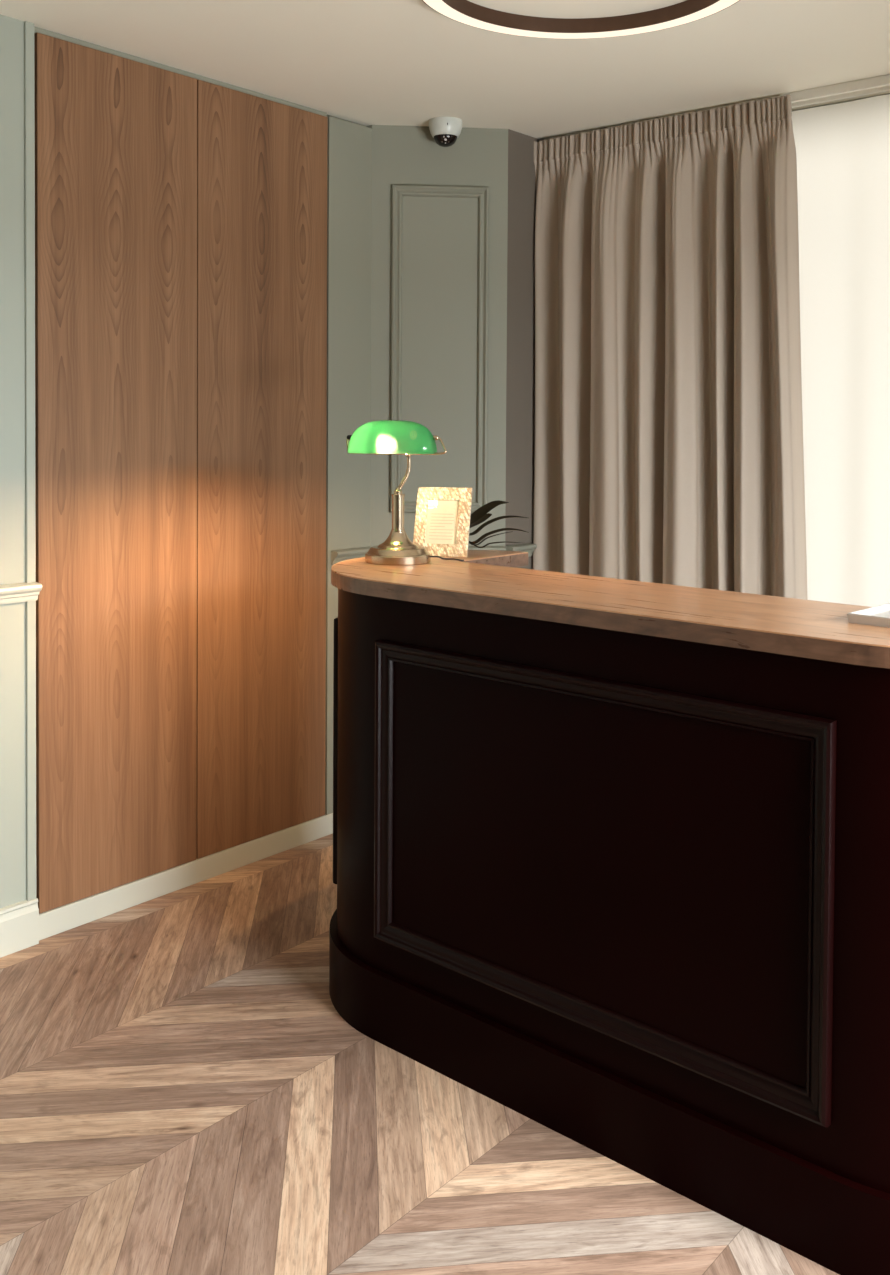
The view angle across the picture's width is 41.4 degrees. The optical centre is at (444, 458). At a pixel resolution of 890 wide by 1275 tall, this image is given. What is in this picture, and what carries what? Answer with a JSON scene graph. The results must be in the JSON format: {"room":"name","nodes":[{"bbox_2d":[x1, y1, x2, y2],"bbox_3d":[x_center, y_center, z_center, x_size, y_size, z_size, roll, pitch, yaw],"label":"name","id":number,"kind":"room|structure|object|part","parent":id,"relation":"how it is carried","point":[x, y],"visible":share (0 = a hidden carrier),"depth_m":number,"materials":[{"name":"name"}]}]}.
{"room":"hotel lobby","nodes":[
{"label":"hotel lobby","id":0,"kind":"room"},
{"bbox_2d":[0,14,371,907],"bbox_3d":[-1.945,0.096,2.437,0.140,2.567,5.066,1,2,40],"label":"wall","id":1,"kind":"structure","parent":0,"point":[12,149],"depth_m":3.28,"materials":[{"name":"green paint"}]},
{"bbox_2d":[0,898,38,957],"bbox_3d":[-2.328,1.327,1.889,0.018,0.128,3.698,1,2,40],"label":"baseboard","id":2,"kind":"structure","parent":1,"relation":"attached to","point":[19,922],"depth_m":3.26,"materials":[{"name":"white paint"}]},
{"bbox_2d":[0,582,41,604],"bbox_3d":[-2.314,0.398,1.860,0.040,0.051,3.698,1,2,40],"label":"trim","id":3,"kind":"structure","parent":1,"relation":"attached to","point":[19,592],"depth_m":3.23,"materials":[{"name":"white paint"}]},
{"bbox_2d":[24,21,35,900],"bbox_3d":[-1.153,0.018,3.273,0.009,2.442,0.028,1,2,40],"label":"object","id":4,"kind":"structure","parent":1,"relation":"attached to","point":[29,66],"depth_m":3.27,"materials":[{"name":"green paint"}]},
{"bbox_2d":[331,546,370,564],"bbox_3d":[-0.329,0.352,4.259,0.034,0.051,0.203,1,2,40],"label":"trim","id":5,"kind":"structure","parent":1,"relation":"attached to","point":[340,555],"depth_m":4.22,"materials":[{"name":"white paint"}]},
{"bbox_2d":[0,833,838,1274],"bbox_3d":[0.027,1.417,1.394,4.480,0.001,7.220,1,2,40],"label":"floor","id":6,"kind":"structure","parent":0,"point":[184,1089],"depth_m":2.40,"materials":[{"name":"brown wood"}]},
{"bbox_2d":[34,26,332,940],"bbox_3d":[-0.756,0.070,3.852,0.123,2.566,1.365,1,2,40],"label":"wood wall panel","id":7,"kind":"object","parent":6,"relation":"on","point":[181,215],"visible":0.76,"depth_m":3.66,"materials":[{"name":"brown wood"}]},
{"bbox_3d":[-0.971,0.048,3.518,0.022,2.473,0.556,1,2,40],"label":"door","id":8,"kind":"part","parent":7,"relation":"part of","materials":[{"name":"brown wood"}]},
{"bbox_3d":[-0.610,0.040,3.954,0.022,2.473,0.570,1,2,40],"label":"door","id":9,"kind":"part","parent":7,"relation":"part of","materials":[{"name":"brown wood"}]},
{"bbox_2d":[329,550,889,1274],"bbox_3d":[0.508,0.841,2.690,1.916,1.095,0.772,2,2,42],"label":"reception desk","id":10,"kind":"object","parent":6,"relation":"on","point":[611,856],"visible":0.9,"depth_m":2.32,"materials":[{"name":"black wood"}]},
{"bbox_3d":[-0.205,0.773,3.286,0.056,0.709,0.380,1,2,31],"label":"panel moulding","id":11,"kind":"part","parent":10,"relation":"part of","materials":[{"name":"black wood"}]},
{"bbox_2d":[346,420,463,565],"bbox_3d":[-0.108,0.088,3.160,0.321,0.380,0.176,0,1,0],"label":"desk lamp","id":12,"kind":"object","parent":10,"relation":"on","point":[393,437],"visible":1,"depth_m":3.11,"materials":[{"name":"green glass"}]},
{"bbox_3d":[-0.141,-0.058,3.157,0.236,0.088,0.124,1,1,13],"label":"lamp shade","id":13,"kind":"part","parent":12,"relation":"part of","materials":[{"name":"green glass"}]},
{"bbox_3d":[-0.126,0.138,3.161,0.038,0.119,0.038,0,1,0],"label":"stem","id":14,"kind":"part","parent":12,"relation":"part of","materials":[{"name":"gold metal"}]},
{"bbox_3d":[-0.110,0.037,3.159,0.041,0.106,0.017,0,1,0],"label":"arm","id":15,"kind":"part","parent":12,"relation":"part of","materials":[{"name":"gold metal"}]},
{"bbox_2d":[413,487,472,556],"bbox_3d":[-0.007,0.181,3.343,0.158,0.194,0.080,1,1,12],"label":"photo frame","id":16,"kind":"object","parent":10,"relation":"on","point":[442,517],"visible":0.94,"depth_m":3.34,"materials":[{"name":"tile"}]},
{"bbox_2d":[469,500,528,547],"bbox_3d":[0.096,0.198,3.430,0.149,0.152,0.291,-1,2,-39],"label":"potted plant","id":17,"kind":"object","parent":10,"relation":"on","point":[481,514],"visible":0.4,"depth_m":3.44,"materials":[{"name":"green plant"}]},
{"bbox_3d":[0.253,0.796,2.414,1.124,0.709,0.021,2,2,42],"label":"panel moulding","id":18,"kind":"part","parent":10,"relation":"part of","materials":[{"name":"black wood"}]},
{"bbox_2d":[331,550,889,647],"bbox_3d":[0.512,0.313,2.679,1.906,0.038,0.768,2,2,42],"label":"countertop","id":19,"kind":"structure","parent":10,"relation":"on","point":[821,620],"depth_m":2.52,"materials":[{"name":"brown wood"}]},
{"bbox_2d":[847,603,889,627],"bbox_3d":[0.936,0.300,2.146,0.340,0.018,0.185,2,2,43],"label":"tray","id":20,"kind":"object","parent":10,"relation":"on","point":[879,615],"visible":1,"depth_m":2.19,"materials":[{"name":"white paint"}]},
{"bbox_2d":[366,125,507,545],"bbox_3d":[-0.073,0.060,4.411,0.604,2.567,0.141,0,1,-9],"label":"wall","id":21,"kind":"structure","parent":0,"point":[440,234],"depth_m":4.35,"materials":[{"name":"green paint"}]},
{"bbox_2d":[371,546,505,550],"bbox_3d":[-0.024,0.352,4.356,0.498,0.051,0.034,0,1,-5],"label":"trim","id":22,"kind":"structure","parent":21,"relation":"attached to","point":[501,548],"depth_m":4.36,"materials":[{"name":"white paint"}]},
{"bbox_2d":[390,184,488,512],"bbox_3d":[-0.020,-0.402,4.345,0.359,1.204,0.018,0,1,-5],"label":"trim","id":23,"kind":"structure","parent":21,"relation":"attached to","point":[398,191],"depth_m":4.34,"materials":[{"name":"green paint"}]},
{"bbox_2d":[0,0,889,139],"bbox_3d":[0.008,-1.198,1.289,4.560,0.100,6.110,1,2,40],"label":"ceiling","id":24,"kind":"structure","parent":0,"point":[363,62],"depth_m":3.48,"materials":[{"name":"paint"}]},
{"bbox_2d":[429,117,461,146],"bbox_3d":[0.002,-1.173,4.252,0.122,0.092,0.123,0,1,0],"label":"security camera","id":25,"kind":"object","parent":24,"relation":"attached to","point":[445,131],"visible":1,"depth_m":4.21,"materials":[{"name":"white plastic"}]},
{"bbox_2d":[422,0,739,38],"bbox_3d":[0.338,-1.164,2.822,0.836,0.038,0.836,1,2,40],"label":"recessed light","id":26,"kind":"object","parent":24,"relation":"in","point":[466,12],"visible":1,"depth_m":3.14,"materials":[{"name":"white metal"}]},
{"bbox_2d":[542,74,889,140],"bbox_3d":[1.883,-1.170,3.303,3.862,0.030,0.078,1,2,40],"label":"rail","id":27,"kind":"object","parent":24,"relation":"attached to","point":[878,84],"visible":0.31,"depth_m":3.81,"materials":[{"name":"white paint"}]},
{"bbox_2d":[533,94,807,599],"bbox_3d":[0.758,0.068,4.194,1.122,2.532,0.140,1,2,38],"label":"curtain","id":28,"kind":"object","parent":27,"relation":"hanging from","point":[668,449],"visible":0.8,"depth_m":4.10,"materials":[{"name":"beige fabric"}]},
{"bbox_2d":[791,94,889,606],"bbox_3d":[2.042,0.105,3.291,3.550,2.516,0.024,1,2,40],"label":"sheer curtain","id":29,"kind":"object","parent":27,"relation":"hanging from","point":[843,149],"visible":0.2,"depth_m":3.89,"materials":[{"name":"white fabric"}]},
{"bbox_2d":[505,129,541,568],"bbox_3d":[0.303,0.058,4.591,0.140,2.567,0.408,1,2,40],"label":"wall","id":30,"kind":"structure","parent":0,"point":[520,374],"depth_m":4.44,"materials":[{"name":"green paint"}]},
{"bbox_2d":[506,543,536,556],"bbox_3d":[0.290,0.351,4.447,0.034,0.051,0.154,1,2,40],"label":"trim","id":31,"kind":"structure","parent":30,"relation":"attached to","point":[527,547],"depth_m":4.44,"materials":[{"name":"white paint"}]},
{"bbox_2d":[792,93,889,110],"bbox_3d":[2.042,0.095,3.505,4.204,2.567,0.140,1,2,40],"label":"wall","id":32,"kind":"structure","parent":0,"point":[888,93],"depth_m":3.98,"materials":[{"name":"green paint"}]}
]}

